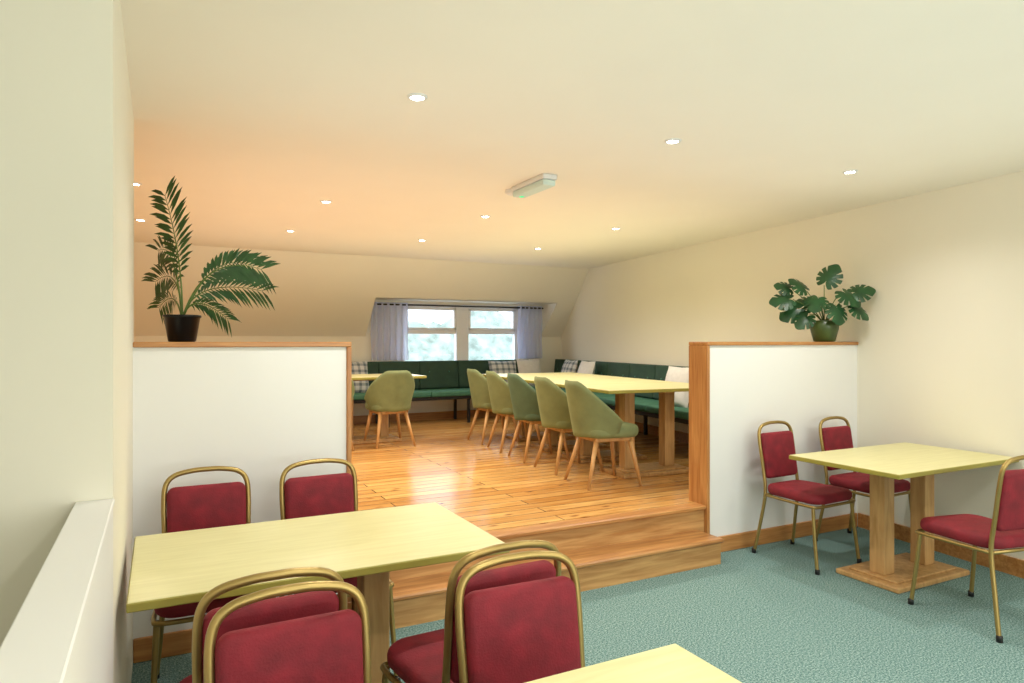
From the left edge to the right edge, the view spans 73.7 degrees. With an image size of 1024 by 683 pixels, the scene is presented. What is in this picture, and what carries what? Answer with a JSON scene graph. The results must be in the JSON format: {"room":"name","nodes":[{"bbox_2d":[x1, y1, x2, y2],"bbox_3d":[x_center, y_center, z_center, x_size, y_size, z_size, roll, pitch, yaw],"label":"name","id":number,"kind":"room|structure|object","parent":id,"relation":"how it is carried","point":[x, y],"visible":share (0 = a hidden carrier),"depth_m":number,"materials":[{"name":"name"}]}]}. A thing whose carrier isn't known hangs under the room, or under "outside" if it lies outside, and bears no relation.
{"room":"restaurant dining room","nodes":[
{"label":"restaurant dining room","id":0,"kind":"room"},
{"bbox_2d":[0,0,67,645],"bbox_3d":[-1.846,1.505,1.495,1.490,5.150,0.150,0,0,-27],"label":"wall","id":1,"kind":"structure","parent":0,"point":[33,33],"depth_m":1.74,"materials":[{"name":"beige paint"}]},
{"bbox_2d":[0,0,133,682],"bbox_3d":[-0.269,0.355,0.176,0.104,2.850,6.960,0,0,-27],"label":"wall","id":2,"kind":"structure","parent":0,"point":[100,109],"depth_m":1.79,"materials":[{"name":"beige paint"}]},
{"bbox_2d":[133,347,345,638],"bbox_3d":[-1.348,0.754,3.446,0.985,1.452,0.160,0,0,-27],"label":"wall","id":3,"kind":"structure","parent":0,"point":[260,412],"depth_m":3.34,"materials":[{"name":"white paint"}]},
{"bbox_2d":[133,342,351,601],"bbox_3d":[-1.337,0.741,3.451,1.010,1.478,0.190,0,0,-27],"label":"trim","id":4,"kind":"structure","parent":3,"relation":"attached to","point":[347,345],"depth_m":3.51,"materials":[{"name":"orange wood"}]},
{"bbox_2d":[142,176,279,341],"bbox_3d":[-1.531,-0.418,3.412,0.942,0.840,0.388,0,0,9],"label":"potted palm","id":5,"kind":"object","parent":4,"relation":"on","point":[181,327],"visible":1,"depth_m":3.38,"materials":[{"name":"plant"}]},
{"bbox_2d":[133,602,351,662],"bbox_3d":[-1.295,1.425,3.373,1.008,0.110,0.018,0,0,-27],"label":"baseboard","id":6,"kind":"structure","parent":3,"relation":"attached to","point":[175,643],"depth_m":3.20,"materials":[{"name":"orange wood"}]},
{"bbox_2d":[134,300,560,415],"bbox_3d":[-2.481,0.278,9.382,7.597,1.724,0.150,0,0,-27],"label":"wall","id":7,"kind":"structure","parent":0,"point":[361,345],"depth_m":9.55,"materials":[{"name":"beige paint"}]},
{"bbox_2d":[353,410,500,423],"bbox_3d":[-2.518,1.085,9.268,7.427,0.110,0.018,0,0,-27],"label":"baseboard","id":8,"kind":"structure","parent":7,"relation":"attached to","point":[362,419],"depth_m":9.92,"materials":[{"name":"orange wood"}]},
{"bbox_2d":[402,303,517,360],"bbox_3d":[-0.753,-0.085,10.236,1.890,0.930,0.118,0,0,-27],"label":"window","id":9,"kind":"structure","parent":7,"relation":"in","point":[461,328],"depth_m":10.22,"materials":[{"name":"white plastic"}]},
{"bbox_2d":[134,242,588,336],"bbox_3d":[-2.263,-0.630,8.960,7.597,1.120,1.200,0,0,-27],"label":"ceiling","id":10,"kind":"structure","parent":0,"point":[317,294],"depth_m":8.83,"materials":[{"name":"beige paint"}]},
{"bbox_2d":[377,303,542,308],"bbox_3d":[-0.751,-0.520,10.078,2.790,0.024,0.024,0,0,-27],"label":"curtain rod","id":11,"kind":"object","parent":10,"relation":"attached to","point":[377,303],"visible":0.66,"depth_m":10.04,"materials":[{"name":"black metal"}]},
{"bbox_2d":[370,302,408,360],"bbox_3d":[-1.715,-0.142,9.580,0.552,0.815,0.060,0,0,-27],"label":"curtain","id":12,"kind":"object","parent":11,"relation":"hanging from","point":[389,323],"visible":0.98,"depth_m":9.58,"materials":[{"name":"grey fabric"}]},
{"bbox_2d":[517,306,541,358],"bbox_3d":[0.280,-0.142,10.610,0.442,0.815,0.060,0,0,-27],"label":"curtain","id":13,"kind":"object","parent":11,"relation":"hanging from","point":[529,331],"visible":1,"depth_m":10.61,"materials":[{"name":"grey fabric"}]},
{"bbox_2d":[352,416,694,531],"bbox_3d":[-1.226,1.309,6.817,7.473,0.338,5.960,0,0,-27],"label":"platform","id":14,"kind":"object","parent":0,"point":[492,490],"visible":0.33,"depth_m":5.64,"materials":[{"name":"brown wood"}]},
{"bbox_2d":[352,380,354,450],"bbox_3d":[-1.939,0.727,7.201,0.550,0.834,0.563,0,0,-27],"label":"dining chair","id":15,"kind":"object","parent":14,"relation":"on","point":[353,387],"visible":0.03,"depth_m":7.19,"materials":[{"name":"green fabric"}]},
{"bbox_2d":[363,370,415,448],"bbox_3d":[-1.343,0.727,7.509,0.550,0.834,0.563,0,0,-29],"label":"dining chair","id":16,"kind":"object","parent":14,"relation":"on","point":[392,392],"visible":1,"depth_m":7.31,"materials":[{"name":"green fabric"}]},
{"bbox_2d":[352,374,426,444],"bbox_3d":[-1.675,0.765,7.823,1.200,0.750,0.740,0,0,-27],"label":"cafe table","id":17,"kind":"object","parent":14,"relation":"on","point":[384,436],"visible":0.31,"depth_m":7.77,"materials":[{"name":"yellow wood"}]},
{"bbox_2d":[353,359,535,423],"bbox_3d":[-1.764,0.709,9.290,4.787,0.862,0.589,0,0,-27],"label":"bench","id":18,"kind":"object","parent":14,"relation":"on","point":[445,380],"visible":0.31,"depth_m":9.76,"materials":[{"name":"green fabric"}]},
{"bbox_2d":[352,361,368,392],"bbox_3d":[-2.125,0.480,9.132,0.442,0.426,0.180,0,0,-34],"label":"plaid cushion","id":19,"kind":"object","parent":18,"relation":"on","point":[357,367],"visible":0.43,"depth_m":9.13,"materials":[{"name":"fabric"}]},
{"bbox_2d":[488,361,515,382],"bbox_3d":[-0.126,0.500,10.164,0.440,0.420,0.191,0,0,-21],"label":"plaid cushion","id":20,"kind":"object","parent":18,"relation":"on","point":[498,367],"visible":0.47,"depth_m":10.14,"materials":[{"name":"fabric"}]},
{"bbox_2d":[516,359,540,386],"bbox_3d":[0.274,0.480,10.371,0.441,0.426,0.180,0,0,-35],"label":"cushion","id":21,"kind":"object","parent":18,"relation":"on","point":[533,365],"visible":0.5,"depth_m":10.32,"materials":[{"name":"beige fabric"}]},
{"bbox_2d":[467,369,520,444],"bbox_3d":[-0.236,0.727,7.824,0.563,0.834,0.550,0,0,-25],"label":"dining chair","id":22,"kind":"object","parent":14,"relation":"on","point":[478,384],"visible":0.69,"depth_m":7.63,"materials":[{"name":"green fabric"}]},
{"bbox_2d":[486,371,542,452],"bbox_3d":[0.002,0.727,7.247,0.563,0.834,0.550,0,0,-20],"label":"dining chair","id":23,"kind":"object","parent":14,"relation":"on","point":[499,393],"visible":0.67,"depth_m":7.06,"materials":[{"name":"green fabric"}]},
{"bbox_2d":[507,373,569,462],"bbox_3d":[0.232,0.727,6.662,0.563,0.834,0.550,0,0,-20],"label":"dining chair","id":24,"kind":"object","parent":14,"relation":"on","point":[524,400],"visible":0.76,"depth_m":6.47,"materials":[{"name":"fabric"}]},
{"bbox_2d":[482,372,594,441],"bbox_3d":[0.330,0.765,8.088,1.200,0.750,0.740,0,0,-22],"label":"cafe table","id":25,"kind":"object","parent":14,"relation":"on","point":[534,437],"visible":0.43,"depth_m":8.01,"materials":[{"name":"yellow wood"}]},
{"bbox_2d":[505,375,627,451],"bbox_3d":[0.615,0.765,7.389,1.200,0.750,0.740,0,0,-22],"label":"cafe table","id":26,"kind":"object","parent":14,"relation":"on","point":[554,434],"visible":0.34,"depth_m":7.28,"materials":[{"name":"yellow wood"}]},
{"bbox_2d":[534,376,603,475],"bbox_3d":[0.477,0.727,6.084,0.563,0.834,0.550,0,0,-23],"label":"dining chair","id":27,"kind":"object","parent":14,"relation":"on","point":[552,400],"visible":0.7,"depth_m":5.89,"materials":[{"name":"green fabric"}]},
{"bbox_2d":[533,378,671,463],"bbox_3d":[0.900,0.765,6.690,1.200,0.750,0.740,0,0,-22],"label":"cafe table","id":28,"kind":"object","parent":14,"relation":"on","point":[585,445],"visible":0.4,"depth_m":6.59,"materials":[{"name":"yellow wood"}]},
{"bbox_2d":[564,380,642,490],"bbox_3d":[0.703,0.727,5.499,0.563,0.834,0.550,0,0,-20],"label":"dining chair","id":29,"kind":"object","parent":14,"relation":"on","point":[591,418],"visible":1,"depth_m":5.31,"materials":[{"name":"green fabric"}]},
{"bbox_2d":[554,359,688,434],"bbox_3d":[1.406,0.709,8.282,0.589,0.862,5.397,0,0,-20],"label":"bench","id":30,"kind":"object","parent":14,"relation":"on","point":[646,404],"visible":0.25,"depth_m":8.21,"materials":[{"name":"green fabric"}]},
{"bbox_2d":[561,359,577,387],"bbox_3d":[0.817,0.480,9.931,0.183,0.426,0.445,0,0,-17],"label":"plaid cushion","id":31,"kind":"object","parent":30,"relation":"on","point":[568,366],"visible":0.44,"depth_m":9.81,"materials":[{"name":"fabric"}]},
{"bbox_2d":[577,361,595,373],"bbox_3d":[1.005,0.480,9.409,0.183,0.426,0.445,0,0,-17],"label":"cushion","id":32,"kind":"object","parent":30,"relation":"on","point":[585,367],"visible":0.47,"depth_m":9.29,"materials":[{"name":"beige fabric"}]},
{"bbox_2d":[665,366,688,407],"bbox_3d":[1.766,0.480,7.270,0.186,0.426,0.446,0,0,-22],"label":"cushion","id":33,"kind":"object","parent":30,"relation":"on","point":[674,374],"visible":0.43,"depth_m":7.16,"materials":[{"name":"beige fabric"}]},
{"bbox_2d":[584,382,688,478],"bbox_3d":[1.184,0.765,5.990,1.200,0.750,0.740,0,0,-22],"label":"cafe table","id":34,"kind":"object","parent":14,"relation":"on","point":[666,465],"visible":0.86,"depth_m":5.91,"materials":[{"name":"brown wood"}]},
{"bbox_2d":[120,0,1023,268],"bbox_3d":[0.581,-1.130,3.141,7.614,0.120,11.750,0,0,-27],"label":"ceiling","id":35,"kind":"structure","parent":0,"point":[262,112],"depth_m":3.19,"materials":[{"name":"paint"}]},
{"bbox_2d":[320,200,331,202],"bbox_3d":[-1.417,-1.066,5.210,0.090,0.008,0.090,0,0,-27],"label":"recessed light","id":36,"kind":"object","parent":35,"relation":"in","point":[322,201],"visible":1,"depth_m":5.18,"materials":[{"name":"white"}]},
{"bbox_2d":[407,93,427,100],"bbox_3d":[-0.414,-1.066,2.982,0.090,0.008,0.090,0,0,-27],"label":"recessed light","id":37,"kind":"object","parent":35,"relation":"in","point":[412,96],"visible":1,"depth_m":2.97,"materials":[{"name":"white"}]},
{"bbox_2d":[505,173,556,197],"bbox_3d":[0.114,-1.033,4.619,0.110,0.074,0.585,0,0,-27],"label":"emergency light","id":38,"kind":"object","parent":35,"relation":"attached to","point":[542,182],"visible":1,"depth_m":4.49,"materials":[{"name":"white plastic"}]},
{"bbox_2d":[664,138,680,143],"bbox_3d":[0.857,-1.066,3.638,0.090,0.008,0.090,0,0,-27],"label":"recessed light","id":39,"kind":"object","parent":35,"relation":"in","point":[672,140],"visible":1,"depth_m":3.63,"materials":[{"name":"white"}]},
{"bbox_2d":[842,170,857,173],"bbox_3d":[2.127,-1.066,4.294,0.090,0.008,0.090,0,0,-27],"label":"recessed light","id":40,"kind":"object","parent":35,"relation":"in","point":[846,171],"visible":1,"depth_m":4.29,"materials":[{"name":"white"}]},
{"bbox_2d":[131,526,1023,682],"bbox_3d":[2.019,1.530,1.323,5.182,0.100,6.900,0,0,-27],"label":"floor","id":41,"kind":"structure","parent":0,"point":[765,615],"depth_m":3.60,"materials":[{"name":"teal carpet"}]},
{"bbox_2d":[150,466,250,682],"bbox_3d":[-1.267,1.025,2.869,0.466,0.916,0.540,0,0,-27],"label":"banquet chair","id":42,"kind":"object","parent":41,"relation":"on","point":[185,508],"visible":0.41,"depth_m":3.02,"materials":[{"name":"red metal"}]},
{"bbox_2d":[179,567,346,682],"bbox_3d":[-0.708,1.025,1.908,0.466,0.916,0.540,0,0,-29],"label":"banquet chair","id":43,"kind":"object","parent":41,"relation":"on","point":[289,607],"visible":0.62,"depth_m":1.67,"materials":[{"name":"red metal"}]},
{"bbox_2d":[203,581,370,682],"bbox_3d":[-0.398,1.025,1.370,0.466,0.916,0.540,0,0,-28],"label":"banquet chair","id":44,"kind":"object","parent":41,"relation":"on","point":[331,647],"visible":1,"depth_m":1.55,"materials":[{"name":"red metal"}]},
{"bbox_2d":[126,502,509,682],"bbox_3d":[-0.710,1.105,2.503,1.200,0.750,0.740,0,0,-27],"label":"cafe table","id":45,"kind":"object","parent":41,"relation":"on","point":[173,568],"visible":0.86,"depth_m":2.42,"materials":[{"name":"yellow wood"}]},
{"bbox_2d":[279,458,399,679],"bbox_3d":[-0.814,1.025,3.080,0.466,0.916,0.540,0,0,-29],"label":"banquet chair","id":46,"kind":"object","parent":41,"relation":"on","point":[308,496],"visible":0.34,"depth_m":3.24,"materials":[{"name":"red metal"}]},
{"bbox_2d":[380,540,560,682],"bbox_3d":[-0.132,1.025,2.143,0.466,0.916,0.540,0,0,-30],"label":"banquet chair","id":47,"kind":"object","parent":41,"relation":"on","point":[428,657],"visible":0.53,"depth_m":1.97,"materials":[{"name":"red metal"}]},
{"bbox_2d":[455,550,584,682],"bbox_3d":[0.123,1.025,1.605,0.466,0.916,0.540,0,0,-26],"label":"banquet chair","id":48,"kind":"object","parent":41,"relation":"on","point":[523,632],"visible":0.98,"depth_m":1.77,"materials":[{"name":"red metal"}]},
{"bbox_2d":[352,502,723,628],"bbox_3d":[0.280,1.308,4.125,2.462,0.343,0.325,0,0,-27],"label":"wooden steps","id":49,"kind":"structure","parent":41,"relation":"on","point":[619,548],"depth_m":4.25,"materials":[{"name":"brown wood"}]},
{"bbox_2d":[525,644,741,682],"bbox_3d":[0.033,1.105,1.052,1.200,0.750,0.740,0,0,-27],"label":"cafe table","id":50,"kind":"object","parent":41,"relation":"on","point":[672,663],"visible":1,"depth_m":1.51,"materials":[{"name":"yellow wood"}]},
{"bbox_2d":[752,420,861,574],"bbox_3d":[2.001,1.025,4.668,0.466,0.916,0.540,0,0,-30],"label":"banquet chair","id":51,"kind":"object","parent":41,"relation":"on","point":[775,448],"visible":0.99,"depth_m":4.74,"materials":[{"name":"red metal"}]},
{"bbox_2d":[816,416,909,540],"bbox_3d":[2.561,1.025,4.957,0.466,0.916,0.540,0,0,-30],"label":"banquet chair","id":52,"kind":"object","parent":41,"relation":"on","point":[839,437],"visible":0.61,"depth_m":5.05,"materials":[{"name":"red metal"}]},
{"bbox_2d":[789,442,1018,593],"bbox_3d":[2.485,1.105,4.343,1.200,0.750,0.740,0,0,-27],"label":"cafe table","id":53,"kind":"object","parent":41,"relation":"on","point":[886,463],"visible":0.91,"depth_m":4.24,"materials":[{"name":"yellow wood"}]},
{"bbox_2d":[908,455,1023,642],"bbox_3d":[2.528,1.025,3.663,0.466,0.916,0.540,0,0,-16],"label":"banquet chair","id":54,"kind":"object","parent":41,"relation":"on","point":[1005,530],"visible":1,"depth_m":3.46,"materials":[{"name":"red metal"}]},
{"bbox_2d":[710,345,856,536],"bbox_3d":[2.044,0.754,5.196,1.600,1.452,0.160,0,0,-27],"label":"wall","id":55,"kind":"structure","parent":0,"point":[801,386],"depth_m":5.01,"materials":[{"name":"white paint"}]},
{"bbox_2d":[689,342,857,533],"bbox_3d":[2.022,0.741,5.185,1.600,1.478,0.190,0,0,-27],"label":"trim","id":56,"kind":"structure","parent":55,"relation":"attached to","point":[699,352],"depth_m":4.80,"materials":[{"name":"orange wood"}]},
{"bbox_2d":[769,264,875,341],"bbox_3d":[2.421,-0.303,5.374,0.766,0.611,0.310,0,0,-4],"label":"monstera","id":57,"kind":"object","parent":56,"relation":"on","point":[822,330],"visible":1,"depth_m":5.34,"materials":[{"name":"plant"}]},
{"bbox_2d":[719,513,856,551],"bbox_3d":[2.066,1.425,5.107,1.556,0.110,0.018,0,0,-27],"label":"baseboard","id":58,"kind":"structure","parent":55,"relation":"attached to","point":[784,532],"depth_m":5.06,"materials":[{"name":"orange wood"}]},
{"bbox_2d":[561,171,1023,559],"bbox_3d":[2.976,0.205,5.137,0.149,2.750,13.133,0,0,-20],"label":"wall","id":59,"kind":"structure","parent":0,"point":[940,347],"depth_m":5.14,"materials":[{"name":"beige paint"}]},
{"bbox_2d":[635,422,688,442],"bbox_3d":[1.745,1.085,8.317,0.018,0.110,5.672,0,0,-20],"label":"baseboard","id":60,"kind":"structure","parent":59,"relation":"attached to","point":[654,430],"depth_m":8.23,"materials":[{"name":"orange wood"}]},
{"bbox_2d":[858,513,1023,578],"bbox_3d":[3.927,1.425,2.241,0.018,0.110,6.842,0,0,-20],"label":"baseboard","id":61,"kind":"structure","parent":59,"relation":"attached to","point":[1010,565],"depth_m":4.63,"materials":[{"name":"orange wood"}]},
{"label":"outside","id":62,"kind":"structure","parent":0,"visible":0},
{"bbox_2d":[405,311,512,360],"bbox_3d":[-1.911,1.690,18.965,26.000,5.739,3.289,0,0,-27],"label":"trees","id":63,"kind":"object","parent":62,"point":[421,347],"visible":0.06,"depth_m":20.42,"materials":[{"name":"green plant"}]}
]}

